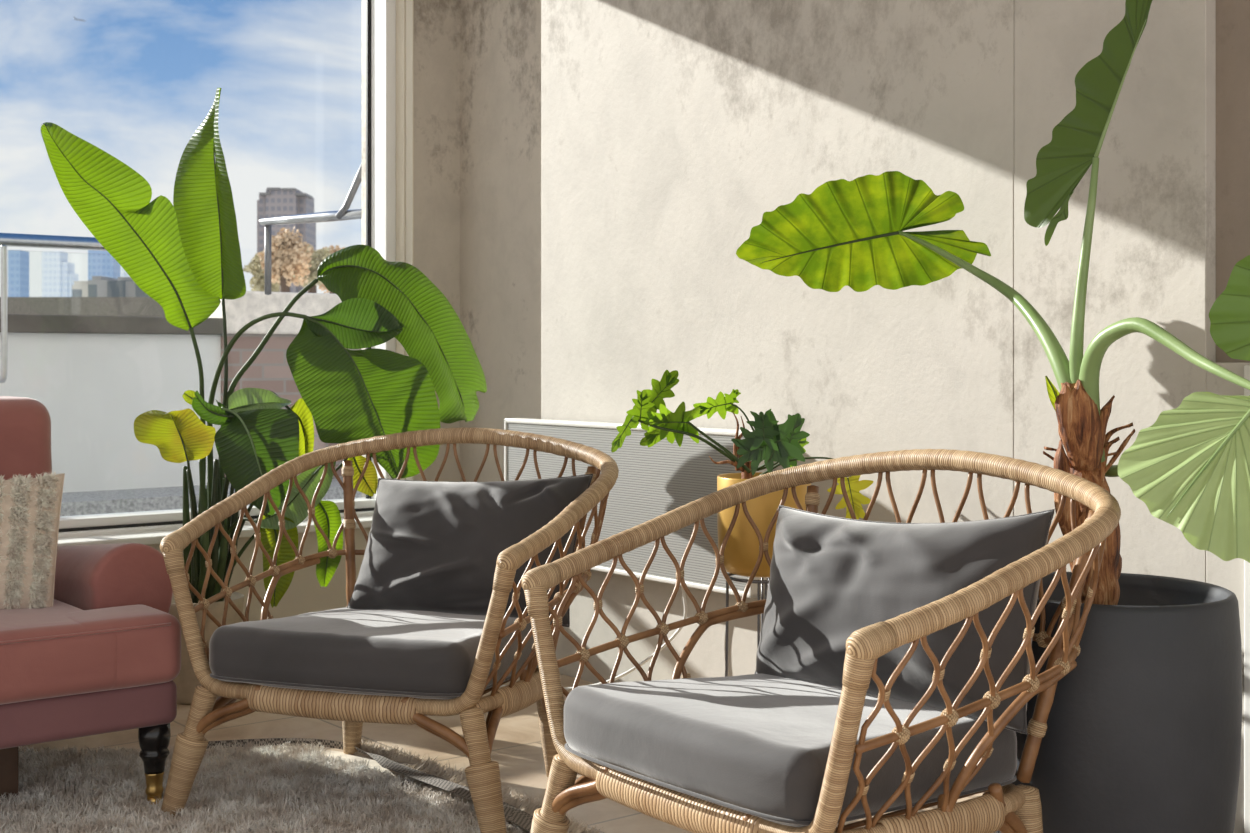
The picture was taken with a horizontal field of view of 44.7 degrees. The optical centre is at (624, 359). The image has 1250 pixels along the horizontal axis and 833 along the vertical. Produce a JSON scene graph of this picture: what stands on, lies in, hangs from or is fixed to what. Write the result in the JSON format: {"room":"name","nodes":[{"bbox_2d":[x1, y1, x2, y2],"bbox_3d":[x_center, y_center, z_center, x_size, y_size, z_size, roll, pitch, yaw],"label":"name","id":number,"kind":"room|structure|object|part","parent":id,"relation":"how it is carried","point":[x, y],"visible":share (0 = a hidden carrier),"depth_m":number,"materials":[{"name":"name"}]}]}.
{"room":"living room","nodes":[
{"label":"living room","id":0,"kind":"room"},
{"bbox_2d":[362,0,459,497],"bbox_3d":[-0.657,-0.410,5.262,0.382,2.720,0.350,0,0,-38],"label":"wall","id":1,"kind":"structure","parent":0,"point":[436,22],"depth_m":5.07,"materials":[{"name":"paint"}]},
{"bbox_2d":[58,0,413,545],"bbox_3d":[-2.715,-0.526,3.561,4.959,2.128,0.294,0,0,-38],"label":"window","id":2,"kind":"structure","parent":1,"relation":"in","point":[389,23],"depth_m":5.07,"materials":[{"name":"white metal"}]},
{"bbox_3d":[-2.666,0.526,3.498,4.958,0.023,0.134,0,0,-38],"label":"sill","id":3,"kind":"part","parent":2,"relation":"part of","materials":[{"name":"white paint"}]},
{"bbox_3d":[-2.772,0.484,3.632,4.958,0.030,0.110,0,0,-38],"label":"sash","id":4,"kind":"part","parent":2,"relation":"part of","materials":[{"name":"white metal"}]},
{"bbox_3d":[-0.868,-0.528,5.150,0.007,2.003,0.012,0,0,-38],"label":"trim","id":5,"kind":"part","parent":2,"relation":"part of","materials":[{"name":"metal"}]},
{"bbox_2d":[148,528,369,621],"bbox_3d":[-2.736,0.744,3.586,4.958,0.412,0.300,0,0,-38],"label":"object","id":6,"kind":"structure","parent":1,"relation":"attached to","point":[304,594],"depth_m":4.76,"materials":[{"name":"beige paint"}]},
{"bbox_2d":[259,162,361,294],"bbox_3d":[-1.124,-0.495,5.545,0.653,0.500,0.067,0,0,38],"label":"handrail","id":7,"kind":"object","parent":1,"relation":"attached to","point":[343,213],"visible":0.83,"depth_m":5.56,"materials":[{"name":"metal"}]},
{"bbox_3d":[-1.351,-0.382,5.750,0.026,0.274,0.025,0,0,0],"label":"post","id":8,"kind":"part","parent":7,"relation":"part of","materials":[{"name":"grey metal"}]},
{"bbox_3d":[-1.121,-0.520,5.550,0.653,0.038,0.037,0,0,39],"label":"handrail","id":9,"kind":"part","parent":7,"relation":"part of","materials":[{"name":"metal"}]},
{"bbox_2d":[19,674,995,832],"bbox_3d":[-1.740,1.000,0.862,7.540,0.100,5.910,0,0,-38],"label":"floor","id":10,"kind":"structure","parent":0,"point":[517,749],"depth_m":3.77,"materials":[{"name":"wood"}]},
{"bbox_2d":[0,396,180,804],"bbox_3d":[-2.197,0.518,2.880,2.527,0.864,1.097,0,0,-38],"label":"sofa","id":11,"kind":"object","parent":10,"relation":"on","point":[105,657],"visible":0.79,"depth_m":3.16,"materials":[{"name":"pink fabric"}]},
{"bbox_3d":[-1.340,0.855,3.258,0.065,0.190,0.050,0,0,-38],"label":"leg","id":12,"kind":"part","parent":11,"relation":"part of","materials":[{"name":"brown wood"}]},
{"bbox_2d":[0,396,57,551],"bbox_3d":[-2.286,0.320,3.051,2.199,0.468,0.363,0,0,-38],"label":"cushion","id":13,"kind":"object","parent":11,"relation":"on","point":[25,422],"depth_m":3.60,"materials":[{"name":"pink fabric"}]},
{"bbox_2d":[0,471,64,609],"bbox_3d":[-1.363,0.415,3.290,0.300,0.339,0.219,0,0,-25],"label":"shaggy pillow","id":14,"kind":"object","parent":11,"relation":"on","point":[30,508],"visible":0.99,"depth_m":3.28,"materials":[{"name":"beige fabric"}]},
{"bbox_2d":[0,599,116,704],"bbox_3d":[-2.119,0.595,2.707,2.235,0.179,0.725,0,0,-38],"label":"seat cushion","id":15,"kind":"object","parent":11,"relation":"on","point":[64,652],"depth_m":3.05,"materials":[{"name":"pink fabric"}]},
{"bbox_3d":[-2.228,0.723,2.862,2.456,0.095,1.045,0,0,-38],"label":"frame","id":16,"kind":"part","parent":11,"relation":"part of","materials":[{"name":"pink fabric"}]},
{"bbox_3d":[-1.313,0.578,3.647,0.188,0.344,0.750,0,0,-38],"label":"arm","id":17,"kind":"part","parent":11,"relation":"part of","materials":[{"name":"pink fabric"}]},
{"bbox_2d":[66,605,180,689],"bbox_3d":[-1.080,0.605,3.201,0.238,0.149,0.208,0,0,-38],"label":"seat cushion","id":18,"kind":"object","parent":11,"relation":"on","point":[109,647],"depth_m":3.13,"materials":[{"name":"pink fabric"}]},
{"bbox_3d":[-0.999,0.823,3.226,0.066,0.110,0.066,0,0,-38],"label":"leg","id":19,"kind":"part","parent":11,"relation":"part of","materials":[{"name":"black paint"}]},
{"bbox_2d":[40,88,486,704],"bbox_3d":[-0.994,0.097,4.160,1.185,1.706,0.560,0,0,0],"label":"plant","id":20,"kind":"object","parent":10,"relation":"on","point":[185,255],"visible":0.9,"depth_m":4.17,"materials":[{"name":"green plant"}]},
{"bbox_2d":[169,592,244,704],"bbox_3d":[-1.194,0.807,4.270,0.244,0.285,0.244,0,0,0],"label":"pot","id":21,"kind":"object","parent":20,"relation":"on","point":[186,682],"depth_m":4.17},
{"bbox_2d":[0,737,608,832],"bbox_3d":[-1.252,0.931,2.639,2.830,0.071,2.377,0,0,-22],"label":"shag rug","id":22,"kind":"object","parent":10,"relation":"on","point":[266,788],"visible":0.74,"depth_m":3.26,"materials":[{"name":"grey carpet"}]},
{"bbox_2d":[160,427,618,832],"bbox_3d":[-0.481,0.560,3.344,0.863,0.794,0.718,0,0,19],"label":"rattan armchair","id":23,"kind":"object","parent":22,"relation":"on","point":[206,712],"visible":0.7,"depth_m":3.14,"materials":[{"name":"wicker"}]},
{"bbox_3d":[-0.903,0.815,3.150,0.118,0.282,0.063,0,0,11],"label":"leg","id":24,"kind":"part","parent":23,"relation":"part of","materials":[{"name":"wicker"}]},
{"bbox_3d":[-0.585,0.541,3.046,0.796,0.314,0.038,0,0,19],"label":"frame","id":25,"kind":"part","parent":23,"relation":"part of","materials":[{"name":"wicker"}]},
{"bbox_3d":[-0.666,0.469,3.685,0.026,0.446,0.146,0,0,-17],"label":"post","id":26,"kind":"part","parent":23,"relation":"part of","materials":[{"name":"wicker"}]},
{"bbox_3d":[-0.647,0.826,3.628,0.063,0.261,0.062,0,0,19],"label":"leg","id":27,"kind":"part","parent":23,"relation":"part of","materials":[{"name":"wicker"}]},
{"bbox_2d":[209,607,537,698],"bbox_3d":[-0.502,0.623,3.284,0.593,0.154,0.591,0,0,19],"label":"seat cushion","id":28,"kind":"object","parent":23,"relation":"on","point":[384,652],"visible":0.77,"depth_m":3.04,"materials":[{"name":"grey fabric"}]},
{"bbox_2d":[347,474,592,626],"bbox_3d":[-0.364,0.425,3.478,0.568,0.333,0.250,0,0,19],"label":"pillow","id":29,"kind":"object","parent":28,"relation":"on","point":[435,546],"visible":0.77,"depth_m":3.41,"materials":[{"name":"grey fabric"}]},
{"bbox_3d":[-0.481,0.500,3.345,0.765,0.080,0.615,0,0,19],"label":"rail","id":30,"kind":"part","parent":23,"relation":"part of","materials":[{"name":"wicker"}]},
{"bbox_3d":[-0.476,0.284,3.360,0.863,0.244,0.684,0,0,19],"label":"arm rail","id":31,"kind":"part","parent":23,"relation":"part of","materials":[{"name":"wicker"}]},
{"bbox_3d":[-0.270,0.815,2.930,0.118,0.282,0.063,0,0,27],"label":"leg","id":32,"kind":"part","parent":23,"relation":"part of","materials":[{"name":"wicker"}]},
{"bbox_3d":[-0.490,0.697,3.319,0.642,0.066,0.555,0,0,19],"label":"seat frame","id":33,"kind":"part","parent":23,"relation":"part of","materials":[{"name":"wicker"}]},
{"bbox_3d":[-0.175,0.826,3.465,0.063,0.261,0.062,0,0,19],"label":"leg","id":34,"kind":"part","parent":23,"relation":"part of","materials":[{"name":"wicker"}]},
{"bbox_3d":[-0.126,0.469,3.498,0.146,0.446,0.026,0,0,-35],"label":"post","id":35,"kind":"part","parent":23,"relation":"part of","materials":[{"name":"wicker"}]},
{"bbox_2d":[725,573,769,676],"bbox_3d":[0.324,0.723,3.540,0.178,0.447,0.178,0,0,-45],"label":"wire plant stand","id":36,"kind":"object","parent":10,"relation":"on","point":[762,581],"visible":0.26,"depth_m":3.54,"materials":[{"name":"grey metal"}]},
{"bbox_3d":[0.229,0.723,3.548,0.026,0.447,0.006,0,0,24],"label":"leg","id":37,"kind":"part","parent":36,"relation":"part of","materials":[{"name":"grey metal"}]},
{"bbox_3d":[0.230,0.723,3.559,0.026,0.447,0.006,0,0,-8],"label":"leg","id":38,"kind":"part","parent":36,"relation":"part of","materials":[{"name":"grey metal"}]},
{"bbox_2d":[611,370,873,577],"bbox_3d":[0.256,0.259,3.510,0.590,0.475,0.263,0,0,-6],"label":"philodendron","id":39,"kind":"object","parent":36,"relation":"on","point":[770,441],"visible":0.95,"depth_m":3.45,"materials":[{"name":"green plant"}]},
{"bbox_3d":[0.286,0.280,3.520,0.033,0.097,0.026,0,0,0],"label":"stem","id":40,"kind":"part","parent":39,"relation":"part of","materials":[{"name":"brown plant"}]},
{"bbox_2d":[717,472,810,577],"bbox_3d":[0.324,0.383,3.540,0.218,0.227,0.218,0,0,0],"label":"pot","id":41,"kind":"object","parent":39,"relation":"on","point":[741,553],"depth_m":3.45,"materials":[{"name":"yellow metal"}]},
{"bbox_3d":[0.305,0.723,3.447,0.006,0.447,0.026,0,0,-8],"label":"leg","id":42,"kind":"part","parent":36,"relation":"part of","materials":[{"name":"grey metal"}]},
{"bbox_3d":[0.332,0.723,3.635,0.006,0.447,0.026,0,0,24],"label":"leg","id":43,"kind":"part","parent":36,"relation":"part of","materials":[{"name":"grey metal"}]},
{"bbox_3d":[0.316,0.723,3.445,0.006,0.447,0.026,0,0,24],"label":"leg","id":44,"kind":"part","parent":36,"relation":"part of","materials":[{"name":"grey metal"}]},
{"bbox_2d":[521,449,1120,832],"bbox_3d":[0.330,0.560,2.551,0.718,0.794,0.863,0,0,-39],"label":"rattan armchair","id":45,"kind":"object","parent":10,"relation":"on","point":[1009,808],"visible":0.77,"depth_m":2.41,"materials":[{"name":"wicker"}]},
{"bbox_3d":[-0.131,0.815,2.610,0.118,0.282,0.063,0,0,43],"label":"leg","id":46,"kind":"part","parent":45,"relation":"part of","materials":[{"name":"wicker"}]},
{"bbox_3d":[0.084,0.541,2.353,0.038,0.314,0.796,0,0,-39],"label":"frame","id":47,"kind":"part","parent":45,"relation":"part of","materials":[{"name":"wicker"}]},
{"bbox_2d":[564,673,1016,826],"bbox_3d":[0.280,0.623,2.511,0.591,0.154,0.593,0,0,-39],"label":"seat cushion","id":48,"kind":"object","parent":45,"relation":"on","point":[758,745],"visible":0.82,"depth_m":2.33,"materials":[{"name":"grey fabric"}]},
{"bbox_2d":[755,505,1054,733],"bbox_3d":[0.456,0.414,2.639,0.238,0.348,0.600,0,0,-39],"label":"pillow","id":49,"kind":"object","parent":48,"relation":"on","point":[832,578],"visible":0.73,"depth_m":2.54,"materials":[{"name":"grey fabric"}]},
{"bbox_3d":[0.354,0.469,2.937,0.026,0.446,0.146,0,0,15],"label":"post","id":50,"kind":"part","parent":45,"relation":"part of","materials":[{"name":"wicker"}]},
{"bbox_3d":[0.330,0.500,2.551,0.615,0.080,0.765,0,0,-39],"label":"rail","id":51,"kind":"part","parent":45,"relation":"part of","materials":[{"name":"wicker"}]},
{"bbox_3d":[0.343,0.284,2.561,0.684,0.244,0.863,0,0,-39],"label":"arm rail","id":52,"kind":"part","parent":45,"relation":"part of","materials":[{"name":"wicker"}]},
{"bbox_3d":[0.309,0.697,2.534,0.555,0.066,0.642,0,0,-39],"label":"seat frame","id":53,"kind":"part","parent":45,"relation":"part of","materials":[{"name":"wicker"}]},
{"bbox_3d":[0.653,0.826,2.490,0.062,0.261,0.063,0,0,-39],"label":"leg","id":54,"kind":"part","parent":45,"relation":"part of","materials":[{"name":"wicker"}]},
{"bbox_3d":[0.713,0.469,2.492,0.146,0.446,0.026,0,0,-3],"label":"post","id":55,"kind":"part","parent":45,"relation":"part of","materials":[{"name":"wicker"}]},
{"bbox_2d":[736,0,1249,832],"bbox_3d":[0.737,0.065,2.822,0.534,1.770,1.322,0,0,-40],"label":"plant","id":56,"kind":"object","parent":10,"relation":"on","point":[1143,735],"visible":0.88,"depth_m":2.56,"materials":[{"name":"green plant"}]},
{"bbox_2d":[996,572,1241,832],"bbox_3d":[0.868,0.678,2.720,0.439,0.543,0.439,0,0,0],"label":"planter","id":57,"kind":"object","parent":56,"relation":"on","point":[1143,735],"depth_m":2.52,"materials":[{"name":"black ceramic"}]},
{"bbox_2d":[460,0,1249,481],"bbox_3d":[1.137,-0.410,3.136,0.206,2.720,5.910,0,0,-38],"label":"wall","id":58,"kind":"structure","parent":0,"point":[500,40],"depth_m":4.88,"materials":[{"name":"paint"}]},
{"bbox_2d":[541,0,1013,682],"bbox_3d":[0.307,-0.410,3.997,0.041,2.720,1.772,0,0,-38],"label":"wall panel","id":59,"kind":"object","parent":58,"relation":"attached to","point":[670,129],"visible":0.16,"depth_m":3.92,"materials":[{"name":"concrete"}]},
{"bbox_2d":[499,418,766,689],"bbox_3d":[-0.124,0.566,4.333,1.360,0.772,0.280,0,0,44],"label":"heater","id":60,"kind":"object","parent":59,"relation":"attached to","point":[654,481],"visible":0.4,"depth_m":4.15,"materials":[{"name":"white metal"}]},
{"bbox_3d":[-0.269,0.770,4.392,1.068,0.363,0.161,0,0,44],"label":"power cord","id":61,"kind":"part","parent":60,"relation":"part of","materials":[{"name":"white paint"}]},
{"bbox_3d":[-0.007,0.390,4.276,0.046,0.396,1.093,0,0,-38],"label":"grille panel","id":62,"kind":"part","parent":60,"relation":"part of","materials":[{"name":"white metal"}]},
{"bbox_3d":[-0.007,0.390,4.276,0.055,0.420,1.117,0,0,-38],"label":"casing","id":63,"kind":"part","parent":60,"relation":"part of","materials":[{"name":"white paint"}]},
{"bbox_2d":[1014,0,1215,582],"bbox_3d":[0.998,-0.410,3.124,0.041,2.720,0.451,0,0,-38],"label":"wall panel","id":64,"kind":"object","parent":58,"relation":"attached to","point":[1153,252],"visible":0.31,"depth_m":3.07,"materials":[{"name":"concrete"}]},
{"bbox_2d":[1206,363,1249,832],"bbox_3d":[2.008,0.477,1.847,0.041,0.945,2.806,0,0,-38],"label":"wall panel","id":65,"kind":"object","parent":58,"relation":"attached to","point":[1229,575],"visible":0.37,"depth_m":2.89,"materials":[{"name":"concrete"}]},
{"bbox_2d":[1244,365,1249,832],"bbox_3d":[1.207,0.480,2.817,0.012,0.940,0.122,0,0,-38],"label":"trim","id":66,"kind":"structure","parent":58,"relation":"attached to","point":[1246,367],"depth_m":2.86,"materials":[{"name":"white paint"}]},
{"label":"outside","id":67,"kind":"structure","parent":0,"visible":0},
{"bbox_2d":[72,281,87,296],"bbox_3d":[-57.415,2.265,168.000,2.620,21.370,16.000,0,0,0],"label":"building","id":68,"kind":"structure","parent":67,"point":[80,288],"depth_m":160.00,"materials":[{"name":"beige concrete"}]},
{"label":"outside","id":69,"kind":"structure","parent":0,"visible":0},
{"bbox_2d":[88,276,117,296],"bbox_3d":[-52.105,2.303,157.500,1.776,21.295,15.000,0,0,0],"label":"building","id":70,"kind":"structure","parent":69,"point":[96,286],"depth_m":150.01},
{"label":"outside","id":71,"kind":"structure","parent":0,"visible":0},
{"bbox_2d":[105,277,149,296],"bbox_3d":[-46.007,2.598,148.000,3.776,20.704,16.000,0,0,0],"label":"building","id":72,"kind":"structure","parent":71,"point":[125,286],"depth_m":140.00,"materials":[{"name":"grey concrete"}]},
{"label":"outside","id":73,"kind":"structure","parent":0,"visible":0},
{"bbox_2d":[0,297,164,316],"bbox_3d":[-40.658,3.988,127.000,23.684,17.924,14.000,0,0,0],"label":"building","id":74,"kind":"structure","parent":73,"point":[83,306],"depth_m":120.01,"materials":[{"name":"grey concrete"}]},
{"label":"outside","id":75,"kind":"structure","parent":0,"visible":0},
{"bbox_2d":[257,227,313,291],"bbox_3d":[-13.366,2.887,59.934,1.978,16.372,1.998,0,0,15],"label":"autumn tree","id":76,"kind":"object","parent":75,"point":[288,254],"visible":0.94,"depth_m":59.66,"materials":[{"name":"brown plant"}]},
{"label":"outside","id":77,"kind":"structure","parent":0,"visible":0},
{"bbox_2d":[242,251,294,291],"bbox_3d":[-14.721,3.208,63.098,2.336,15.730,2.059,0,0,-43],"label":"autumn tree","id":78,"kind":"object","parent":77,"point":[254,267],"visible":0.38,"depth_m":62.29,"materials":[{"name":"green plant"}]},
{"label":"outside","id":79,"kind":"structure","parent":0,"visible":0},
{"bbox_2d":[257,188,315,292],"bbox_3d":[-136.213,-3.514,611.500,21.005,128.929,25.000,0,0,0],"label":"tower building","id":80,"kind":"structure","parent":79,"point":[276,202],"depth_m":600.88,"materials":[{"name":"grey concrete"}]},
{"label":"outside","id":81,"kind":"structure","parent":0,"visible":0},
{"bbox_2d":[8,250,28,296],"bbox_3d":[-361.776,-2.091,907.000,7.105,126.082,14.000,0,0,0],"label":"tower building","id":82,"kind":"structure","parent":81,"point":[18,261],"depth_m":900.05,"materials":[{"name":"blue glass"}]},
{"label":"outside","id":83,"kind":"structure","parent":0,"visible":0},
{"bbox_2d":[42,251,78,296],"bbox_3d":[-374.924,-5.380,1009.500,17.256,132.660,19.000,0,0,0],"label":"tower building","id":84,"kind":"structure","parent":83,"point":[58,274],"depth_m":999.92,"materials":[{"name":"white glass"}]},
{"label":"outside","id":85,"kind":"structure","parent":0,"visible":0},
{"bbox_2d":[88,250,119,279],"bbox_3d":[-327.812,-4.212,957.000,15.625,130.325,14.000,0,0,0],"label":"tower building","id":86,"kind":"structure","parent":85,"point":[100,263],"depth_m":949.95,"materials":[{"name":"blue glass"}]},
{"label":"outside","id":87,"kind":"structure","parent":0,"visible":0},
{"bbox_2d":[120,265,129,276],"bbox_3d":[-360.150,-4.986,1108.500,16.411,131.871,17.000,0,0,0],"label":"tower building","id":88,"kind":"structure","parent":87,"point":[123,273],"depth_m":1100.08,"materials":[{"name":"white"}]},
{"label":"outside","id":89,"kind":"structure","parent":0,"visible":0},
{"bbox_2d":[294,245,330,292],"bbox_3d":[-13.465,3.006,66.052,2.338,16.133,2.168,0,0,-28],"label":"autumn tree","id":90,"kind":"object","parent":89,"point":[318,256],"visible":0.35,"depth_m":65.41,"materials":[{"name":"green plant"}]},
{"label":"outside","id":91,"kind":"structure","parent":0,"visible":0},
{"bbox_2d":[318,245,344,293],"bbox_3d":[-13.122,2.909,69.077,2.236,16.328,2.525,0,0,-22],"label":"autumn tree","id":92,"kind":"object","parent":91,"point":[332,250],"visible":0.03,"depth_m":68.81,"materials":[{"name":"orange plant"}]},
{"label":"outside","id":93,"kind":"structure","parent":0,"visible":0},
{"bbox_3d":[-2.444,0.690,5.105,9.252,0.200,7.799,0,0,0],"label":"ground","id":94,"kind":"structure","parent":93,"visible":0},
{"bbox_2d":[0,333,220,492],"bbox_3d":[-4.325,0.242,4.356,6.620,0.695,0.120,0,0,-38],"label":"wall","id":95,"kind":"structure","parent":94,"relation":"on","point":[93,388],"depth_m":6.07,"materials":[{"name":"white paint"}]},
{"bbox_2d":[0,314,222,334],"bbox_3d":[-4.325,-0.140,4.356,6.620,0.070,0.180,0,0,-38],"label":"coping","id":96,"kind":"object","parent":95,"relation":"on","point":[17,323],"visible":0.76,"depth_m":6.03},
{"bbox_2d":[0,233,121,382],"bbox_3d":[-3.756,-0.202,4.427,5.618,0.579,0.627,0,0,-38],"label":"glass balustrade","id":97,"kind":"object","parent":96,"relation":"on","point":[6,239],"visible":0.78,"depth_m":5.88,"materials":[{"name":"metal"}]},
{"bbox_3d":[-3.934,-0.465,4.652,5.618,0.052,0.052,0,0,-38],"label":"handrail","id":98,"kind":"part","parent":97,"relation":"part of","materials":[{"name":"metal"}]},
{"bbox_3d":[-3.966,-0.302,4.628,5.520,0.245,0.010,0,0,-38],"label":"glass pane","id":99,"kind":"part","parent":97,"relation":"part of","materials":[{"name":"clear glass"}]},
{"bbox_2d":[60,478,361,516],"bbox_3d":[-3.695,0.555,4.510,7.800,0.070,0.420,0,0,-38],"label":"gravel strip","id":100,"kind":"object","parent":94,"relation":"on","point":[162,498],"depth_m":5.77,"materials":[{"name":"grey gravel"}]},
{"bbox_2d":[221,334,361,483],"bbox_3d":[-0.210,0.240,7.617,3.880,0.700,0.170,0,0,-38],"label":"wall","id":101,"kind":"structure","parent":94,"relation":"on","point":[270,370],"depth_m":6.47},
{"bbox_2d":[209,291,341,333],"bbox_3d":[-0.232,-0.200,7.644,3.880,0.180,0.300,0,0,-38],"label":"parapet","id":102,"kind":"object","parent":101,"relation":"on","point":[253,305],"visible":0.04,"depth_m":6.45,"materials":[{"name":"concrete"}]}
]}

